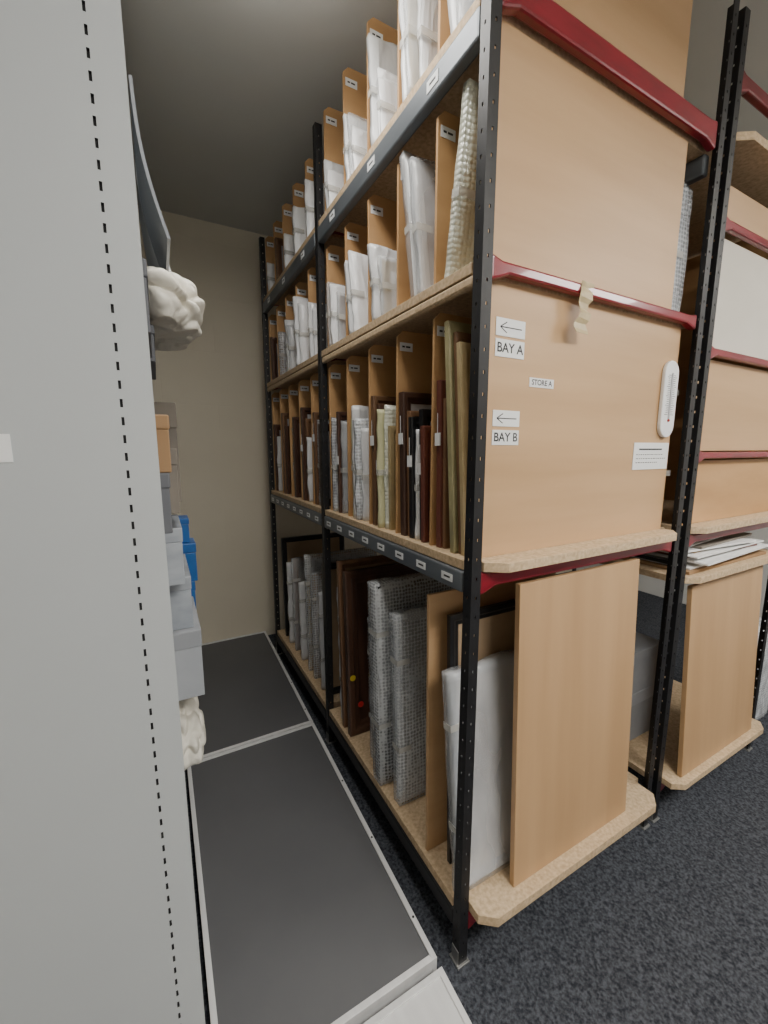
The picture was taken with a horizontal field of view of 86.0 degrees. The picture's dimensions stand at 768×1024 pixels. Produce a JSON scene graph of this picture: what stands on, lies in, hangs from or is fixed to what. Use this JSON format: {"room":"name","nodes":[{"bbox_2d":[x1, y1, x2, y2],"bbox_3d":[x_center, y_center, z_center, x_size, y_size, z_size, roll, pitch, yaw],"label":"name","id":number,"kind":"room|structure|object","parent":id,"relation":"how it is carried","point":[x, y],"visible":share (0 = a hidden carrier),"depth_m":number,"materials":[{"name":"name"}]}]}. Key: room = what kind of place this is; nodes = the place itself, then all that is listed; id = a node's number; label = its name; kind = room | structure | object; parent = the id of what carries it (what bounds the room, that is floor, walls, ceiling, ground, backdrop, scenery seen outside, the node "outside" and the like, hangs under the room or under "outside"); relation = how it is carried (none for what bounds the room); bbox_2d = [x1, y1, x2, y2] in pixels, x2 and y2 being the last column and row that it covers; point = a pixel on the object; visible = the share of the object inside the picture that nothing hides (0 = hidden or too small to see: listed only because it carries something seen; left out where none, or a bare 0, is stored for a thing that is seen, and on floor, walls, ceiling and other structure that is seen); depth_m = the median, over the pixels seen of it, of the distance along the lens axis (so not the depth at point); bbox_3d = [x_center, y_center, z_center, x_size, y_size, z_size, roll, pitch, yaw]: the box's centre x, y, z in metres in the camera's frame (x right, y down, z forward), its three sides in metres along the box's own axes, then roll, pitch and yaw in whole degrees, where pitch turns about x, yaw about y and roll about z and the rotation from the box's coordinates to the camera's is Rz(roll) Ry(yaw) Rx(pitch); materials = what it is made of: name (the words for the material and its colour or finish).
{"room":"museum storage room","nodes":[
{"label":"museum storage room","id":0,"kind":"room"},
{"bbox_2d":[137,205,571,643],"bbox_3d":[-0.373,-0.538,3.476,6.100,3.000,0.102,-5,10,-28],"label":"wall","id":1,"kind":"structure","parent":0,"point":[216,385],"depth_m":2.98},
{"bbox_2d":[120,0,767,236],"bbox_3d":[1.038,-1.672,0.669,6.100,0.100,5.820,-5,10,-28],"label":"ceiling","id":2,"kind":"structure","parent":0,"point":[229,95],"depth_m":1.70,"materials":[{"name":"paint"}]},
{"bbox_2d":[184,571,767,1023],"bbox_3d":[1.038,1.391,1.143,6.100,0.100,5.820,-5,10,-28],"label":"floor","id":3,"kind":"structure","parent":0,"point":[668,923],"depth_m":1.32,"materials":[{"name":"carpet"}]},
{"bbox_2d":[0,0,204,1023],"bbox_3d":[-1.485,-0.190,1.359,1.300,2.960,2.432,-5,10,-28],"label":"cabinet","id":4,"kind":"object","parent":3,"relation":"on","point":[98,918],"visible":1,"depth_m":0.58,"materials":[{"name":"grey metal"}]},
{"bbox_2d":[142,258,151,357],"bbox_3d":[-0.554,-0.342,0.668,0.306,0.109,0.220,-5,10,-28],"label":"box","id":5,"kind":"object","parent":4,"relation":"on","point":[144,262],"visible":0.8,"depth_m":0.65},
{"bbox_2d":[131,114,170,271],"bbox_3d":[-0.733,-0.844,1.321,0.075,0.416,0.580,-5,10,-28],"label":"board","id":6,"kind":"object","parent":4,"relation":"attached to","point":[150,255],"visible":0.28,"depth_m":1.34,"materials":[{"name":"metal"}]},
{"bbox_2d":[150,325,155,379],"bbox_3d":[-0.682,-0.362,0.910,0.312,0.074,0.270,-5,10,-28],"label":"box","id":7,"kind":"object","parent":4,"relation":"on","point":[153,359],"visible":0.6,"depth_m":0.87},
{"bbox_2d":[147,266,204,350],"bbox_3d":[-0.530,-0.491,0.981,0.196,0.149,0.406,-3,9,-20],"label":"fabric bundle","id":8,"kind":"object","parent":7,"relation":"on","point":[176,309],"visible":0.6,"depth_m":0.89,"materials":[{"name":"beige fabric"}]},
{"bbox_2d":[128,74,170,271],"bbox_3d":[-0.523,-0.712,0.926,0.052,0.276,0.260,-5,10,-28],"label":"board","id":9,"kind":"object","parent":8,"relation":"on","point":[158,233],"visible":0.96,"depth_m":0.88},
{"bbox_2d":[160,473,172,533],"bbox_3d":[-0.558,-0.019,0.790,0.266,0.114,0.190,-5,10,-28],"label":"box","id":10,"kind":"object","parent":4,"relation":"on","point":[164,477],"visible":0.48,"depth_m":0.77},
{"bbox_2d":[155,414,171,472],"bbox_3d":[-0.539,-0.123,0.744,0.272,0.104,0.120,-5,10,-28],"label":"cardboard box","id":11,"kind":"object","parent":10,"relation":"on","point":[162,421],"visible":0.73,"depth_m":0.75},
{"bbox_2d":[154,402,181,501],"bbox_3d":[-0.814,-0.176,1.230,0.355,0.289,0.240,-5,10,-28],"label":"cardboard box","id":12,"kind":"object","parent":4,"relation":"on","point":[161,408],"visible":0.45,"depth_m":1.19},
{"bbox_2d":[169,448,179,513],"bbox_3d":[-0.687,-0.073,0.993,0.340,0.159,0.160,-5,10,-28],"label":"box","id":13,"kind":"object","parent":4,"relation":"on","point":[174,489],"visible":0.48,"depth_m":1.00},
{"bbox_2d":[173,596,204,700],"bbox_3d":[-0.745,0.419,1.210,0.370,0.199,0.300,-5,10,-28],"label":"box","id":14,"kind":"object","parent":4,"relation":"on","point":[187,641],"visible":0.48,"depth_m":1.15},
{"bbox_2d":[169,554,193,630],"bbox_3d":[-0.757,0.246,1.188,0.355,0.149,0.280,-5,10,-28],"label":"storage box","id":15,"kind":"object","parent":14,"relation":"on","point":[180,595],"visible":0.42,"depth_m":1.14,"materials":[{"name":"cardboard"}]},
{"bbox_2d":[165,514,184,585],"bbox_3d":[-0.723,0.110,1.088,0.340,0.150,0.250,-5,10,-28],"label":"storage box","id":16,"kind":"object","parent":15,"relation":"on","point":[174,547],"visible":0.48,"depth_m":1.05,"materials":[{"name":"plastic"}]},
{"bbox_2d":[191,581,196,609],"bbox_3d":[-0.963,0.366,1.687,0.345,0.159,0.150,-5,10,-28],"label":"crate","id":17,"kind":"object","parent":4,"relation":"on","point":[193,588],"visible":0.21,"depth_m":1.69,"materials":[{"name":"blue plastic"}]},
{"bbox_2d":[182,538,197,580],"bbox_3d":[-0.950,0.209,1.652,0.358,0.159,0.120,-5,10,-28],"label":"crate","id":18,"kind":"object","parent":17,"relation":"on","point":[189,548],"visible":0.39,"depth_m":1.68,"materials":[{"name":"blue plastic"}]},
{"bbox_3d":[-0.783,0.838,1.266,0.295,0.114,0.320,-5,10,-28],"label":"box","id":19,"kind":"object","parent":4,"relation":"on","visible":0},
{"bbox_2d":[179,696,205,769],"bbox_3d":[-0.641,0.651,1.317,0.118,0.209,0.303,-6,11,-36],"label":"fabric bundle","id":20,"kind":"object","parent":19,"relation":"on","point":[193,731],"visible":0.4,"depth_m":1.23,"materials":[{"name":"beige fabric"}]},
{"bbox_2d":[198,631,312,758],"bbox_3d":[-0.935,1.085,2.617,0.642,0.054,1.245,-5,10,-28],"label":"floor panel","id":21,"kind":"object","parent":3,"relation":"on","point":[250,696],"visible":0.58,"depth_m":2.45,"materials":[{"name":"grey plastic"}]},
{"bbox_2d":[187,723,436,1023],"bbox_3d":[-0.370,1.249,1.559,0.614,0.054,1.155,-5,10,-28],"label":"floor panel","id":22,"kind":"object","parent":3,"relation":"on","point":[305,919],"visible":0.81,"depth_m":1.35,"materials":[{"name":"grey plastic"}]},
{"bbox_2d":[363,966,471,1023],"bbox_3d":[0.051,1.372,0.766,0.588,0.054,0.612,-5,10,-28],"label":"board","id":23,"kind":"object","parent":3,"relation":"on","point":[433,1000],"visible":1,"depth_m":1.08,"materials":[{"name":"metal"}]},
{"bbox_2d":[259,0,739,969],"bbox_3d":[0.145,-0.276,2.109,0.972,2.900,2.200,-5,10,-28],"label":"storage rack","id":24,"kind":"object","parent":3,"relation":"on","point":[565,295],"visible":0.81,"depth_m":1.18,"materials":[{"name":"black metal"}]},
{"bbox_2d":[274,237,283,279],"bbox_3d":[-0.457,-1.483,2.510,0.400,0.261,0.048,-5,10,-28],"label":"picture frame","id":25,"kind":"object","parent":24,"relation":"on","point":[278,242],"visible":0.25,"depth_m":2.41,"materials":[{"name":"brown wood"}]},
{"bbox_2d":[284,426,291,493],"bbox_3d":[-0.433,-0.337,2.663,0.400,0.420,0.030,-5,8,-28],"label":"picture frame","id":26,"kind":"object","parent":24,"relation":"on","point":[286,428],"visible":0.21,"depth_m":2.56,"materials":[{"name":"brown wood"}]},
{"bbox_2d":[286,562,295,642],"bbox_3d":[-0.441,0.597,2.878,0.468,0.557,0.059,-5,10,-27],"label":"picture","id":27,"kind":"object","parent":24,"relation":"on","point":[289,565],"visible":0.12,"depth_m":2.77},
{"bbox_2d":[292,417,301,496],"bbox_3d":[-0.343,-0.329,2.475,0.400,0.460,0.030,-5,8,-28],"label":"picture frame","id":28,"kind":"object","parent":24,"relation":"on","point":[295,420],"visible":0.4,"depth_m":2.38,"materials":[{"name":"brown wood"}]},
{"bbox_2d":[292,205,305,254],"bbox_3d":[-0.276,-1.421,2.153,0.408,0.249,0.052,-5,10,-28],"label":"picture","id":29,"kind":"object","parent":24,"relation":"on","point":[298,213],"visible":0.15,"depth_m":2.06},
{"bbox_2d":[293,557,306,648],"bbox_3d":[-0.385,0.578,2.771,0.468,0.626,0.057,-5,10,-29],"label":"picture","id":30,"kind":"object","parent":24,"relation":"on","point":[298,563],"visible":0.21,"depth_m":2.66,"materials":[{"name":"grey plastic"}]},
{"bbox_2d":[292,296,307,365],"bbox_3d":[-0.284,-0.950,2.219,0.408,0.347,0.058,-5,10,-28],"label":"picture","id":31,"kind":"object","parent":24,"relation":"on","point":[295,299],"visible":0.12,"depth_m":2.12},
{"bbox_2d":[271,490,330,512],"bbox_3d":[-0.129,-0.106,2.628,0.932,0.025,1.004,-5,10,-28],"label":"shelf","id":32,"kind":"object","parent":24,"relation":"attached to","point":[298,502],"depth_m":2.33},
{"bbox_2d":[297,302,309,363],"bbox_3d":[-0.255,-0.923,2.191,0.408,0.302,0.044,-5,10,-28],"label":"picture","id":33,"kind":"object","parent":24,"relation":"on","point":[302,308],"visible":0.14,"depth_m":2.10},
{"bbox_2d":[298,581,309,659],"bbox_3d":[-0.316,0.656,2.655,0.468,0.508,0.053,-5,10,-28],"label":"picture","id":34,"kind":"object","parent":24,"relation":"on","point":[303,612],"visible":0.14,"depth_m":2.54},
{"bbox_2d":[263,227,344,305],"bbox_3d":[-0.129,-1.327,2.439,0.932,0.023,1.004,-5,10,-28],"label":"shelf","id":35,"kind":"object","parent":24,"relation":"attached to","point":[335,239],"depth_m":2.13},
{"bbox_2d":[300,407,310,499],"bbox_3d":[-0.270,-0.327,2.334,0.406,0.500,0.030,-5,8,-28],"label":"picture frame","id":36,"kind":"object","parent":24,"relation":"on","point":[305,412],"visible":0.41,"depth_m":2.23,"materials":[{"name":"brown wood"}]},
{"bbox_2d":[267,353,345,388],"bbox_3d":[-0.129,-0.807,2.519,0.932,0.025,1.004,-5,10,-28],"label":"shelf","id":37,"kind":"object","parent":24,"relation":"attached to","point":[310,362],"depth_m":2.23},
{"bbox_2d":[277,629,340,708],"bbox_3d":[-0.129,0.910,2.785,0.932,0.030,1.004,-5,10,-28],"label":"shelf","id":38,"kind":"object","parent":24,"relation":"attached to","point":[294,654],"depth_m":2.47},
{"bbox_2d":[306,437,312,500],"bbox_3d":[-0.232,-0.242,2.295,0.408,0.344,0.022,-5,8,-28],"label":"picture","id":39,"kind":"object","parent":24,"relation":"on","point":[309,439],"visible":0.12,"depth_m":2.20},
{"bbox_2d":[281,532,344,635],"bbox_3d":[-0.496,0.509,2.975,0.460,0.700,0.054,-5,10,-28],"label":"picture frame","id":40,"kind":"object","parent":24,"relation":"on","point":[293,547],"visible":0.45,"depth_m":2.89,"materials":[{"name":"black paint"}]},
{"bbox_2d":[304,179,324,236],"bbox_3d":[-0.183,-1.402,1.982,0.408,0.264,0.040,-5,10,-28],"label":"picture","id":41,"kind":"object","parent":24,"relation":"on","point":[309,185],"visible":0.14,"depth_m":1.89},
{"bbox_2d":[310,571,321,678],"bbox_3d":[-0.203,0.630,2.441,0.468,0.625,0.058,-5,10,-29],"label":"picture","id":42,"kind":"object","parent":24,"relation":"on","point":[316,579],"visible":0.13,"depth_m":2.33},
{"bbox_2d":[312,412,328,504],"bbox_3d":[-0.175,-0.280,2.163,0.406,0.460,0.030,-5,8,-28],"label":"picture frame","id":43,"kind":"object","parent":24,"relation":"on","point":[315,415],"visible":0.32,"depth_m":2.06,"materials":[{"name":"brown wood"}]},
{"bbox_2d":[318,591,325,689],"bbox_3d":[-0.145,0.680,2.340,0.468,0.556,0.056,-5,10,-28],"label":"picture","id":44,"kind":"object","parent":24,"relation":"on","point":[320,600],"visible":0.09,"depth_m":2.22},
{"bbox_2d":[321,561,340,694],"bbox_3d":[-0.110,0.608,2.271,0.460,0.720,0.055,-5,10,-28],"label":"picture frame","id":45,"kind":"object","parent":24,"relation":"on","point":[336,682],"visible":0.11,"depth_m":2.18,"materials":[{"name":"black paint"}]},
{"bbox_2d":[331,417,337,510],"bbox_3d":[-0.056,-0.229,1.949,0.408,0.425,0.039,-5,9,-28],"label":"picture","id":46,"kind":"object","parent":24,"relation":"on","point":[333,419],"visible":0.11,"depth_m":1.85,"materials":[{"name":"white plastic"}]},
{"bbox_2d":[327,169,343,205],"bbox_3d":[-0.049,-1.311,1.747,0.408,0.155,0.028,-5,10,-29],"label":"picture","id":47,"kind":"object","parent":24,"relation":"on","point":[335,180],"visible":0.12,"depth_m":1.66},
{"bbox_2d":[329,284,344,344],"bbox_3d":[-0.043,-0.833,1.799,0.408,0.244,0.043,-5,10,-28],"label":"picture","id":48,"kind":"object","parent":24,"relation":"on","point":[335,290],"visible":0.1,"depth_m":1.71},
{"bbox_2d":[304,547,376,670],"bbox_3d":[-0.252,0.576,2.522,0.468,0.707,0.062,-5,10,-27],"label":"picture","id":49,"kind":"object","parent":24,"relation":"on","point":[312,563],"visible":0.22,"depth_m":2.43,"materials":[{"name":"grey plastic"}]},
{"bbox_2d":[336,412,346,512],"bbox_3d":[-0.028,-0.229,1.897,0.406,0.440,0.022,-5,9,-28],"label":"picture frame","id":50,"kind":"object","parent":24,"relation":"on","point":[341,417],"visible":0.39,"depth_m":1.80,"materials":[{"name":"brown wood"}]},
{"bbox_2d":[344,260,353,334],"bbox_3d":[0.036,-0.826,1.654,0.408,0.275,0.068,-5,10,-28],"label":"picture","id":51,"kind":"object","parent":24,"relation":"on","point":[347,278],"visible":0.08,"depth_m":1.56},
{"bbox_2d":[342,113,366,181],"bbox_3d":[0.032,-1.332,1.592,0.408,0.243,0.045,-5,10,-29],"label":"picture","id":52,"kind":"object","parent":24,"relation":"on","point":[346,118],"visible":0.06,"depth_m":1.50},
{"bbox_2d":[348,250,367,331],"bbox_3d":[0.054,-0.836,1.629,0.408,0.302,0.058,-5,10,-28],"label":"picture","id":53,"kind":"object","parent":24,"relation":"on","point":[357,262],"visible":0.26,"depth_m":1.54},
{"bbox_2d":[351,126,366,169],"bbox_3d":[0.065,-1.282,1.538,0.408,0.163,0.026,-5,10,-28],"label":"picture","id":54,"kind":"object","parent":24,"relation":"on","point":[358,135],"visible":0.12,"depth_m":1.45},
{"bbox_2d":[351,405,368,518],"bbox_3d":[0.051,-0.212,1.751,0.408,0.453,0.026,-5,8,-28],"label":"picture","id":55,"kind":"object","parent":24,"relation":"on","point":[357,411],"visible":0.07,"depth_m":1.65},
{"bbox_2d":[353,418,368,519],"bbox_3d":[0.063,-0.184,1.723,0.408,0.404,0.039,-5,8,-28],"label":"picture","id":56,"kind":"object","parent":24,"relation":"on","point":[358,423],"visible":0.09,"depth_m":1.62,"materials":[{"name":"white plastic"}]},
{"bbox_2d":[361,428,368,520],"bbox_3d":[0.093,-0.160,1.703,0.408,0.364,0.020,-5,9,-28],"label":"picture","id":57,"kind":"object","parent":24,"relation":"on","point":[364,431],"visible":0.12,"depth_m":1.61},
{"bbox_2d":[336,555,398,727],"bbox_3d":[0.018,0.605,2.033,0.500,0.800,0.067,-5,10,-28],"label":"picture frame","id":58,"kind":"object","parent":24,"relation":"on","point":[364,562],"visible":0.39,"depth_m":1.92,"materials":[{"name":"brown wood"}]},
{"bbox_2d":[376,409,384,527],"bbox_3d":[0.154,-0.168,1.556,0.408,0.424,0.023,-5,9,-28],"label":"picture","id":59,"kind":"object","parent":24,"relation":"on","point":[380,412],"visible":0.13,"depth_m":1.46,"materials":[{"name":"plastic"}]},
{"bbox_2d":[342,563,419,736],"bbox_3d":[0.051,0.629,1.974,0.500,0.770,0.070,-5,10,-28],"label":"picture frame","id":60,"kind":"object","parent":24,"relation":"on","point":[355,585],"visible":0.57,"depth_m":1.88,"materials":[{"name":"brown wood"}]},
{"bbox_2d":[366,33,397,145],"bbox_3d":[0.131,-1.355,1.405,0.408,0.347,0.059,-5,10,-29],"label":"picture","id":61,"kind":"object","parent":24,"relation":"on","point":[382,54],"visible":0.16,"depth_m":1.31},
{"bbox_2d":[367,243,396,320],"bbox_3d":[0.135,-0.790,1.485,0.408,0.256,0.067,-5,10,-28],"label":"picture","id":62,"kind":"object","parent":24,"relation":"on","point":[376,253],"visible":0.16,"depth_m":1.39},
{"bbox_2d":[370,396,395,524],"bbox_3d":[0.142,-0.199,1.606,0.426,0.470,0.023,-5,8,-28],"label":"picture frame","id":63,"kind":"object","parent":24,"relation":"on","point":[375,400],"visible":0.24,"depth_m":1.50,"materials":[{"name":"brown wood"}]},
{"bbox_2d":[378,77,396,133],"bbox_3d":[0.163,-1.260,1.360,0.408,0.173,0.029,-5,10,-28],"label":"picture","id":64,"kind":"object","parent":24,"relation":"on","point":[387,89],"visible":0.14,"depth_m":1.27},
{"bbox_2d":[382,260,396,312],"bbox_3d":[0.165,-0.760,1.455,0.408,0.204,0.052,-5,10,-27],"label":"picture","id":65,"kind":"object","parent":24,"relation":"on","point":[389,269],"visible":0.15,"depth_m":1.38,"materials":[{"name":"paper"}]},
{"bbox_2d":[384,405,395,528],"bbox_3d":[0.181,-0.169,1.538,0.408,0.432,0.024,-5,9,-28],"label":"picture","id":66,"kind":"object","parent":24,"relation":"on","point":[389,410],"visible":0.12,"depth_m":1.44},
{"bbox_2d":[388,426,395,529],"bbox_3d":[0.194,-0.131,1.526,0.400,0.360,0.014,-5,8,-28],"label":"picture frame","id":67,"kind":"object","parent":24,"relation":"on","point":[391,429],"visible":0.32,"depth_m":1.43,"materials":[{"name":"brown wood"}]},
{"bbox_2d":[399,0,410,101],"bbox_3d":[0.225,-1.317,1.235,0.408,0.324,0.051,-5,10,-29],"label":"picture","id":68,"kind":"object","parent":24,"relation":"on","point":[403,4],"visible":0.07,"depth_m":1.14},
{"bbox_2d":[389,605,426,806],"bbox_3d":[0.258,0.699,1.613,0.508,0.741,0.096,-5,10,-27],"label":"picture","id":69,"kind":"object","parent":24,"relation":"on","point":[409,644],"visible":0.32,"depth_m":1.51,"materials":[{"name":"plastic"}]},
{"bbox_2d":[367,573,453,785],"bbox_3d":[0.180,0.647,1.708,0.508,0.816,0.122,-5,10,-28],"label":"picture","id":70,"kind":"object","parent":24,"relation":"on","point":[388,595],"visible":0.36,"depth_m":1.59,"materials":[{"name":"grey plastic"}]},
{"bbox_2d":[405,0,419,89],"bbox_3d":[0.234,-1.302,1.200,0.408,0.305,0.055,-5,10,-28],"label":"picture","id":71,"kind":"object","parent":24,"relation":"on","point":[412,4],"visible":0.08,"depth_m":1.12,"materials":[{"name":"white plastic"}]},
{"bbox_2d":[407,417,418,537],"bbox_3d":[0.265,-0.120,1.393,0.426,0.380,0.033,-5,10,-28],"label":"picture frame","id":72,"kind":"object","parent":24,"relation":"on","point":[413,422],"visible":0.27,"depth_m":1.29,"materials":[{"name":"black paint"}]},
{"bbox_2d":[398,392,431,535],"bbox_3d":[0.231,-0.166,1.425,0.406,0.460,0.042,-5,10,-28],"label":"picture frame","id":73,"kind":"object","parent":24,"relation":"on","point":[408,401],"visible":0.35,"depth_m":1.33,"materials":[{"name":"brown wood"}]},
{"bbox_2d":[415,429,419,539],"bbox_3d":[0.275,-0.099,1.373,0.408,0.344,0.026,-5,10,-28],"label":"picture","id":74,"kind":"object","parent":24,"relation":"on","point":[417,522],"visible":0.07,"depth_m":1.28},
{"bbox_2d":[404,158,435,295],"bbox_3d":[0.224,-0.842,1.281,0.368,0.420,0.091,-5,10,-28],"label":"picture","id":75,"kind":"object","parent":24,"relation":"on","point":[408,162],"visible":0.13,"depth_m":1.20,"materials":[{"name":"white paper"}]},
{"bbox_2d":[412,162,435,290],"bbox_3d":[0.243,-0.822,1.245,0.368,0.392,0.085,-5,10,-28],"label":"picture","id":76,"kind":"object","parent":24,"relation":"on","point":[423,176],"visible":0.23,"depth_m":1.18,"materials":[{"name":"white paper"}]},
{"bbox_2d":[417,409,430,539],"bbox_3d":[0.268,-0.122,1.341,0.366,0.400,0.032,-5,10,-28],"label":"picture frame","id":77,"kind":"object","parent":24,"relation":"on","point":[424,414],"visible":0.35,"depth_m":1.25,"materials":[{"name":"black paint"}]},
{"bbox_2d":[420,426,430,542],"bbox_3d":[0.290,-0.096,1.332,0.400,0.350,0.028,-5,10,-28],"label":"picture frame","id":78,"kind":"object","parent":24,"relation":"on","point":[425,431],"visible":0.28,"depth_m":1.24,"materials":[{"name":"brown wood"}]},
{"bbox_2d":[417,0,438,76],"bbox_3d":[0.268,-1.277,1.182,0.408,0.262,0.042,-5,10,-28],"label":"picture","id":79,"kind":"object","parent":24,"relation":"on","point":[427,20],"visible":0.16,"depth_m":1.09},
{"bbox_2d":[435,380,445,547],"bbox_3d":[0.328,-0.145,1.258,0.406,0.470,0.022,-5,8,-28],"label":"picture frame","id":80,"kind":"object","parent":24,"relation":"on","point":[441,384],"visible":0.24,"depth_m":1.16,"materials":[{"name":"brown wood"}]},
{"bbox_2d":[442,398,449,548],"bbox_3d":[0.335,-0.117,1.244,0.380,0.420,0.012,-5,9,-28],"label":"picture frame","id":81,"kind":"object","parent":24,"relation":"on","point":[446,527],"visible":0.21,"depth_m":1.16,"materials":[{"name":"brown wood"}]},
{"bbox_2d":[447,0,461,32],"bbox_3d":[0.331,-1.304,1.060,0.408,0.350,0.057,-5,10,-29],"label":"picture","id":82,"kind":"object","parent":24,"relation":"on","point":[454,6],"visible":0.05,"depth_m":0.97},
{"bbox_2d":[444,320,470,552],"bbox_3d":[0.395,-0.213,1.224,0.500,0.614,0.067,-5,10,-28],"label":"picture frame","id":83,"kind":"object","parent":24,"relation":"on","point":[451,327],"visible":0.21,"depth_m":1.10,"materials":[{"name":"green wood"}]},
{"bbox_2d":[454,331,470,553],"bbox_3d":[0.415,-0.196,1.215,0.500,0.584,0.058,-5,10,-28],"label":"picture frame","id":84,"kind":"object","parent":24,"relation":"on","point":[458,336],"visible":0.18,"depth_m":1.09,"materials":[{"name":"brown wood"}]},
{"bbox_2d":[444,78,482,277],"bbox_3d":[0.362,-0.822,1.120,0.428,0.430,0.098,-5,10,-28],"label":"picture","id":85,"kind":"object","parent":24,"relation":"on","point":[460,246],"visible":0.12,"depth_m":1.02},
{"bbox_2d":[456,342,474,554],"bbox_3d":[0.420,-0.178,1.199,0.500,0.554,0.058,-5,10,-28],"label":"picture frame","id":86,"kind":"object","parent":24,"relation":"on","point":[463,348],"visible":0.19,"depth_m":1.07,"materials":[{"name":"brown wood"}]},
{"bbox_2d":[443,652,513,885],"bbox_3d":[0.386,0.779,1.306,0.449,0.674,0.116,-5,10,-29],"label":"picture","id":87,"kind":"object","parent":24,"relation":"on","point":[492,781],"visible":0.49,"depth_m":1.27,"materials":[{"name":"plastic"}]},
{"bbox_2d":[447,599,514,863],"bbox_3d":[0.445,0.692,1.399,0.560,0.820,0.047,-5,10,-28],"label":"picture frame","id":88,"kind":"object","parent":24,"relation":"on","point":[496,620],"visible":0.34,"depth_m":1.30,"materials":[{"name":"black paint"}]},
{"bbox_2d":[425,572,555,850],"bbox_3d":[0.381,0.661,1.431,0.558,0.875,0.012,-5,9,-28],"label":"plywood board","id":89,"kind":"object","parent":24,"relation":"on","point":[441,604],"visible":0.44,"depth_m":1.31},
{"bbox_2d":[329,706,655,926],"bbox_3d":[0.397,1.058,1.828,0.932,0.030,1.112,-5,10,-28],"label":"shelf","id":90,"kind":"object","parent":24,"relation":"attached to","point":[493,900],"depth_m":1.36,"materials":[{"name":"wood"}]},
{"bbox_2d":[325,509,676,572],"bbox_3d":[0.391,0.041,1.683,0.932,0.025,1.084,-5,10,-28],"label":"shelf","id":91,"kind":"object","parent":24,"relation":"attached to","point":[509,560],"depth_m":1.22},
{"bbox_2d":[321,262,684,359],"bbox_3d":[0.372,-0.666,1.609,0.932,0.025,1.006,-5,10,-28],"label":"shelf","id":92,"kind":"object","parent":24,"relation":"attached to","point":[461,305],"depth_m":1.23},
{"bbox_2d":[319,0,704,232],"bbox_3d":[0.372,-1.186,1.528,0.932,0.023,1.006,-5,10,-28],"label":"shelf","id":93,"kind":"object","parent":24,"relation":"attached to","point":[421,147],"depth_m":1.17,"materials":[{"name":"wood"}]},
{"bbox_2d":[510,558,639,886],"bbox_3d":[0.624,0.645,1.325,0.559,0.940,0.054,-5,10,-28],"label":"plywood board","id":94,"kind":"object","parent":24,"relation":"on","point":[574,642],"visible":1,"depth_m":1.29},
{"bbox_2d":[657,361,678,436],"bbox_3d":[0.949,-0.374,1.373,0.080,0.248,0.019,-5,10,-28],"label":"thermometer","id":95,"kind":"object","parent":24,"relation":"attached to","point":[670,373],"visible":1,"depth_m":1.36,"materials":[{"name":"white plastic"}]},
{"bbox_2d":[671,182,692,311],"bbox_3d":[0.953,-0.853,1.360,0.088,0.418,0.057,-5,10,-28],"label":"picture","id":96,"kind":"object","parent":24,"relation":"on","point":[682,249],"visible":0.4,"depth_m":1.35,"materials":[{"name":"plastic"}]},
{"bbox_2d":[572,6,767,822],"bbox_3d":[1.228,-0.235,2.107,0.876,2.820,1.150,-5,10,-28],"label":"storage rack","id":97,"kind":"object","parent":3,"relation":"on","point":[726,489],"visible":0.29,"depth_m":1.59,"materials":[{"name":"black metal"}]},
{"bbox_2d":[629,684,657,740],"bbox_3d":[1.085,0.897,2.030,0.270,0.234,0.350,-5,10,-28],"label":"box","id":98,"kind":"object","parent":97,"relation":"on","point":[641,705],"visible":0.1,"depth_m":1.88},
{"bbox_2d":[632,632,661,693],"bbox_3d":[1.085,0.682,1.997,0.270,0.200,0.350,-5,10,-28],"label":"box","id":99,"kind":"object","parent":98,"relation":"on","point":[646,647],"visible":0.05,"depth_m":1.85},
{"bbox_2d":[599,549,767,583],"bbox_3d":[1.227,0.158,2.164,0.845,0.025,1.075,-5,10,-28],"label":"shelf","id":100,"kind":"object","parent":97,"relation":"attached to","point":[722,571],"depth_m":1.63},
{"bbox_2d":[622,537,767,574],"bbox_3d":[1.320,0.148,1.932,0.685,0.065,0.559,-5,10,-31],"label":"print","id":101,"kind":"object","parent":97,"relation":"on","point":[717,558],"depth_m":1.68,"materials":[{"name":"white paper"}]},
{"bbox_3d":[1.301,0.108,1.940,0.500,0.010,0.460,-6,10,-33],"label":"print","id":102,"kind":"object","parent":101,"relation":"on","visible":0},
{"bbox_2d":[679,532,755,552],"bbox_3d":[1.283,0.096,1.907,0.621,0.023,0.563,-5,10,-31],"label":"print","id":103,"kind":"object","parent":102,"relation":"on","point":[728,538],"depth_m":1.71},
{"bbox_2d":[628,677,762,789],"bbox_3d":[1.236,0.991,2.277,0.845,0.025,1.110,-5,10,-28],"label":"shelf","id":104,"kind":"object","parent":97,"relation":"attached to","point":[638,746],"depth_m":1.80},
{"bbox_2d":[661,499,767,533],"bbox_3d":[1.227,-0.029,2.135,0.845,0.025,1.075,-5,10,-28],"label":"shelf","id":105,"kind":"object","parent":97,"relation":"attached to","point":[731,521],"depth_m":1.64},
{"bbox_2d":[677,565,762,776],"bbox_3d":[1.454,0.656,1.771,0.610,0.790,0.059,-5,10,-28],"label":"plywood board","id":106,"kind":"object","parent":97,"relation":"on","point":[722,621],"visible":0.86,"depth_m":1.73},
{"bbox_2d":[684,131,767,259],"bbox_3d":[1.227,-1.294,1.939,0.845,0.025,1.075,-5,10,-28],"label":"shelf","id":107,"kind":"object","parent":97,"relation":"attached to","point":[750,163],"depth_m":1.52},
{"bbox_2d":[753,616,767,719],"bbox_3d":[2.014,0.874,2.290,0.268,0.567,0.166,-5,10,-28],"label":"picture","id":108,"kind":"object","parent":3,"relation":"on","point":[762,703],"visible":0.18,"depth_m":2.25,"materials":[{"name":"white paper"}]},
{"bbox_2d":[576,527,767,616],"bbox_3d":[3.763,-0.366,2.368,0.100,3.000,5.820,-5,10,-28],"label":"wall","id":109,"kind":"structure","parent":0,"point":[654,586],"depth_m":4.02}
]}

